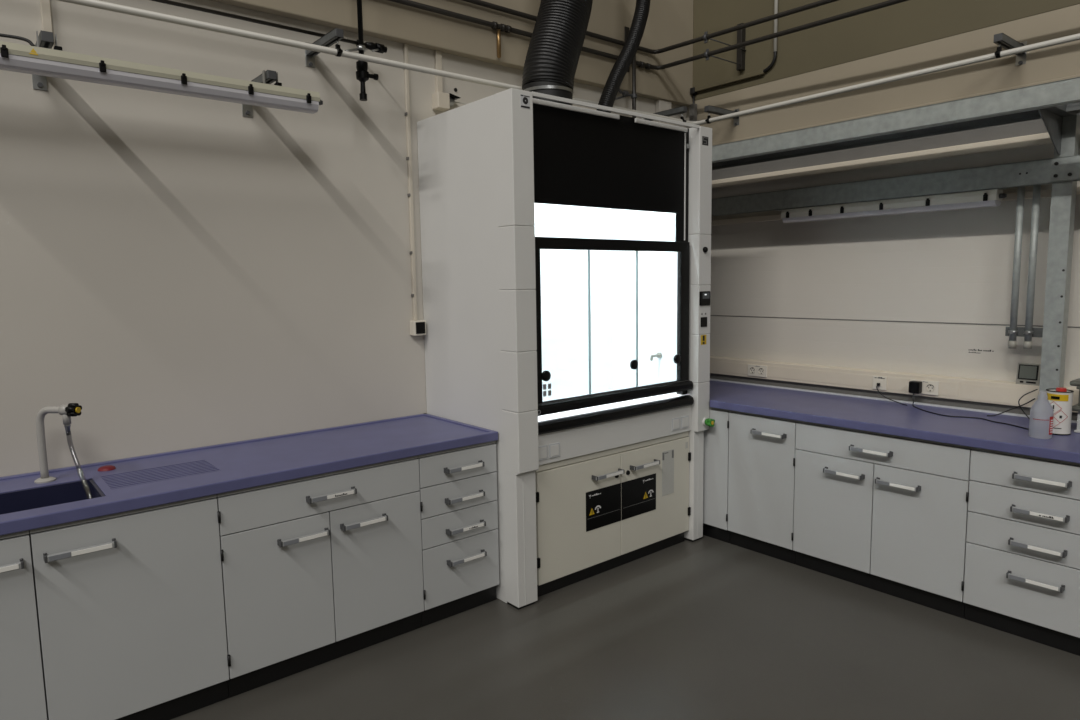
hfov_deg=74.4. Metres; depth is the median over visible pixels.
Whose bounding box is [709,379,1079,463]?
countertop
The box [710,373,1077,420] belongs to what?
trim
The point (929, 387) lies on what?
socket
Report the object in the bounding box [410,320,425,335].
box
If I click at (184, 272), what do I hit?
wall
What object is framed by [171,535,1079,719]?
floor
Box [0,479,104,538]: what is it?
sink basin
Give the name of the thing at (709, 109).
bracket
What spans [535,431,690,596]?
base cabinet
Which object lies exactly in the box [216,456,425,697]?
base cabinet
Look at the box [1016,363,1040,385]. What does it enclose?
thermometer
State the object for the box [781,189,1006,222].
lamp
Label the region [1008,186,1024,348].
tube
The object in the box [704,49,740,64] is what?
clamp
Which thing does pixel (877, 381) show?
outlet
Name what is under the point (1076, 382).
shelf
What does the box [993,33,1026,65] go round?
bracket
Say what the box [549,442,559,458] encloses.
socket
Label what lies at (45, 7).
duct
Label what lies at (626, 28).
strut
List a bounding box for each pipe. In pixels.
[57,0,1079,124]
[151,0,386,53]
[345,0,364,53]
[388,0,908,69]
[462,0,838,53]
[615,54,636,117]
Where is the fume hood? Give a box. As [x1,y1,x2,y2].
[417,88,714,609]
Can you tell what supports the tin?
on the countertop at (871, 414)
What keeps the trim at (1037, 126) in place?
attached to the wall at (949, 266)
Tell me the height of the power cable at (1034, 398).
0.118 m
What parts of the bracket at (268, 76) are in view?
wall plate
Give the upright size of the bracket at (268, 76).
0.160 m
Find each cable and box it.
[0,33,34,45]
[876,383,906,405]
[987,398,1034,415]
[1018,389,1037,419]
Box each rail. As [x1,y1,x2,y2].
[711,187,1079,225]
[712,132,1052,188]
[1005,327,1042,336]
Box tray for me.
[712,110,1041,169]
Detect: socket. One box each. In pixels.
[538,445,547,460]
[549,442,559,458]
[672,417,679,430]
[681,415,688,428]
[748,364,766,376]
[872,376,886,389]
[910,379,938,395]
[926,384,933,391]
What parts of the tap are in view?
spout, knob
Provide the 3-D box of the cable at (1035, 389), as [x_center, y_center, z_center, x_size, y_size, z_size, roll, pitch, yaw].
[2.545,0.231,3.731,0.075,0.162,0.083,-6,8,-39]
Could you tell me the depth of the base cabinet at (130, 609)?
2.62 m
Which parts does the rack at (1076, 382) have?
leg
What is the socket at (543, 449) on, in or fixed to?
attached to the fume hood
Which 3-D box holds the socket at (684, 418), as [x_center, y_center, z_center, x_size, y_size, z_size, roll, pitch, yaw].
[0.898,0.385,4.413,0.073,0.075,0.007,-6,8,-39]
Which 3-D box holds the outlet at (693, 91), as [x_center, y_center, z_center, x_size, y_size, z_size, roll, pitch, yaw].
[1.159,-1.932,5.374,0.038,0.235,0.040,-6,8,-39]
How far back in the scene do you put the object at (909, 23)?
4.58 m
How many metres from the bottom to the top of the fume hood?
2.572 m
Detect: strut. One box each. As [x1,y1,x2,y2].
[625,26,629,71]
[736,23,745,70]
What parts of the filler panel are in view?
rail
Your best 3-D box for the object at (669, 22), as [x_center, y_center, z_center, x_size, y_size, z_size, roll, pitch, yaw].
[-6.037,-6.149,-0.992,18.490,10.025,0.065,-6,8,-39]
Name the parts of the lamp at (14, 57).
wall plate, pipe bracket, lamp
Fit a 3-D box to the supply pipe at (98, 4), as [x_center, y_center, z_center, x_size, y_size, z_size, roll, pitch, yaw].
[0.184,-1.163,0.554,7.180,0.058,5.785,-6,8,-39]
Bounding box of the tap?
[34,403,92,497]
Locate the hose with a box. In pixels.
[597,0,650,112]
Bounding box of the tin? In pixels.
[1046,387,1073,434]
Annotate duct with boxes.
[40,0,53,48]
[434,50,442,92]
[522,0,592,105]
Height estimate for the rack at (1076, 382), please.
0.250 m
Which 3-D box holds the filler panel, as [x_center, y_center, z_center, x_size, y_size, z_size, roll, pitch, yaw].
[1.110,0.722,4.550,0.060,0.862,0.254,-6,8,-39]
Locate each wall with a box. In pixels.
[0,0,685,476]
[686,4,1079,412]
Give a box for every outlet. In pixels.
[690,87,696,103]
[876,380,882,386]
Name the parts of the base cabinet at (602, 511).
door, black plate, handle, black plate, handle, door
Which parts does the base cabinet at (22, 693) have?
handle, rail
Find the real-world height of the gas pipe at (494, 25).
0.198 m
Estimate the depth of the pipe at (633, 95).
4.86 m
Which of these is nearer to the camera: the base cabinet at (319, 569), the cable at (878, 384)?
the base cabinet at (319, 569)
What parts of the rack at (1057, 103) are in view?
post, arm, joint plate, rail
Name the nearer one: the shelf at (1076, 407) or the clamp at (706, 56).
the shelf at (1076, 407)
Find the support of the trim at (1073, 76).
attached to the wall at (949, 266)
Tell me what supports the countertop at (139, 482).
on the base cabinet at (22, 693)
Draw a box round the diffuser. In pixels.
[782,200,1000,222]
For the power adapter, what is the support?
on the countertop at (871, 414)
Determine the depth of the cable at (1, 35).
2.60 m
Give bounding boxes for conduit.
[403,44,416,320]
[690,0,777,103]
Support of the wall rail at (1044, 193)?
attached to the wall at (949, 266)
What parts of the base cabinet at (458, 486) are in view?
rail, drawer, drawer, drawer, drawer, handle, handle, handle, handle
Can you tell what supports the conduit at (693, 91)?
attached to the wall at (949, 266)
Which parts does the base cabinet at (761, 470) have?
rail, handle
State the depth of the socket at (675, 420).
4.35 m
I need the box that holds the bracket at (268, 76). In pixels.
[242,70,281,117]
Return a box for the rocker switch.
[701,317,706,326]
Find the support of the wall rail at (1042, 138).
attached to the wall at (949, 266)
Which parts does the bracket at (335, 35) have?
wall plate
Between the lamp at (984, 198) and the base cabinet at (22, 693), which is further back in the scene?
the lamp at (984, 198)
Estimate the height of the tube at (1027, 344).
0.842 m
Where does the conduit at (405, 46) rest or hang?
attached to the wall at (184, 272)
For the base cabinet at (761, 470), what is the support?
on the floor
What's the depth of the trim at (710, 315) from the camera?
4.40 m
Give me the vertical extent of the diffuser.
0.028 m
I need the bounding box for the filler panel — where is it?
[703,406,729,542]
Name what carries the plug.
on the countertop at (139, 482)
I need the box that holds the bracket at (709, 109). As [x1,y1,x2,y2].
[704,105,738,125]
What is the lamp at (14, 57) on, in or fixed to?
attached to the wall at (184, 272)
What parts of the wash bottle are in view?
label panel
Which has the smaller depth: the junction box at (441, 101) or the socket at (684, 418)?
the junction box at (441, 101)
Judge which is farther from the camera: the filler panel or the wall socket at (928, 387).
the filler panel
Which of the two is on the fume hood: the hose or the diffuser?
the hose
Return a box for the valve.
[356,60,378,100]
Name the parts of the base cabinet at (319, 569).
door, handle, rail, drawer, handle, handle, door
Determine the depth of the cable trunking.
4.37 m
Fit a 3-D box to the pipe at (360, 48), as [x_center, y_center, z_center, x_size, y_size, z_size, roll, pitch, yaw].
[-0.917,-1.602,3.426,0.071,0.257,0.115,4,8,37]
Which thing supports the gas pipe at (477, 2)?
attached to the clamp at (705, 39)
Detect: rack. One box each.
[711,77,1079,390]
[1070,378,1079,432]
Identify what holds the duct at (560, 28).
on the fume hood
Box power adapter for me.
[908,381,1028,429]
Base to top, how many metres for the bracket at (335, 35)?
0.144 m
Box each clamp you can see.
[262,70,281,85]
[702,31,745,50]
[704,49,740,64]
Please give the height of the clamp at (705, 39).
0.072 m
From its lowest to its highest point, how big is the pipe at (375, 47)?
0.062 m
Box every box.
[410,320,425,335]
[432,92,459,110]
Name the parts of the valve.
valve lever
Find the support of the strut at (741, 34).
attached to the wall at (949, 266)
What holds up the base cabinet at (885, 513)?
on the floor
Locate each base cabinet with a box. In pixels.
[0,530,46,719]
[29,494,229,719]
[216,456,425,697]
[417,441,498,626]
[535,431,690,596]
[726,410,797,563]
[791,420,971,618]
[963,447,1079,655]
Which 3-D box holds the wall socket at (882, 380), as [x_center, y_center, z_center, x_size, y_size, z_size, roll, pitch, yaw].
[2.098,0.141,4.398,0.010,0.082,0.085,-6,8,-39]
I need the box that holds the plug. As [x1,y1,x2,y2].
[97,465,115,470]
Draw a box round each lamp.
[0,30,322,113]
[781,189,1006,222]
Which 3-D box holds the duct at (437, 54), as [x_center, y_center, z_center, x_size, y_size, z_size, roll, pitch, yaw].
[-0.578,-1.634,4.052,0.038,0.240,0.022,-6,8,-39]
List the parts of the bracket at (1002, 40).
wall plate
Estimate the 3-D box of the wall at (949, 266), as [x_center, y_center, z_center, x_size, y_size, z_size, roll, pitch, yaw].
[5.458,-4.938,-0.096,0.100,13.000,13.600,-6,8,-39]
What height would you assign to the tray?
0.030 m
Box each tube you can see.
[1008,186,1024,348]
[1023,185,1040,348]
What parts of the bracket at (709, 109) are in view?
wall plate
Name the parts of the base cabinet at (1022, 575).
drawer, drawer, drawer, drawer, rail, handle, handle, handle, handle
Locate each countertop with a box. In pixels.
[0,413,497,538]
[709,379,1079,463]
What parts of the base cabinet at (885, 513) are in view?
door, handle, handle, drawer, rail, handle, door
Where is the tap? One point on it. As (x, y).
(70, 410)
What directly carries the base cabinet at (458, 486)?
on the floor
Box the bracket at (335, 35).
[305,28,343,67]
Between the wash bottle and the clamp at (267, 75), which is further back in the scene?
the wash bottle
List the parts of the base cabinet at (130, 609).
handle, rail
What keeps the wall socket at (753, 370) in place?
attached to the cable trunking
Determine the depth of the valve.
3.49 m
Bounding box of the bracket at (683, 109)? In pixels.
[644,106,686,121]
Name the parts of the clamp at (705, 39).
rod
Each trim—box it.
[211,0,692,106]
[655,99,670,124]
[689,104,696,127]
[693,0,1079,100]
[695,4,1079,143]
[710,315,1079,327]
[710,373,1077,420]
[712,74,1079,145]
[712,119,1047,179]
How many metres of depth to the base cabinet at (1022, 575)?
3.21 m
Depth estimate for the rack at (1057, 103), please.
3.65 m
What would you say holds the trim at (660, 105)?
attached to the wall at (184, 272)
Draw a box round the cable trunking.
[710,356,1078,412]
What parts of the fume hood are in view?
panel, leg, finger knob, panel, sash, rail, airfoil sill, finger knob, finger knob, leg, gas valve knob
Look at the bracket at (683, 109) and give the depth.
4.97 m
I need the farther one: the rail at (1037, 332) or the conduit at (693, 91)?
the conduit at (693, 91)
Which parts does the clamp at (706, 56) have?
rod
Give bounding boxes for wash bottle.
[1029,391,1053,438]
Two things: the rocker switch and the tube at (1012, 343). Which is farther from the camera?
the rocker switch
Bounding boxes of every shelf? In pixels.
[1070,378,1079,388]
[1072,404,1079,411]

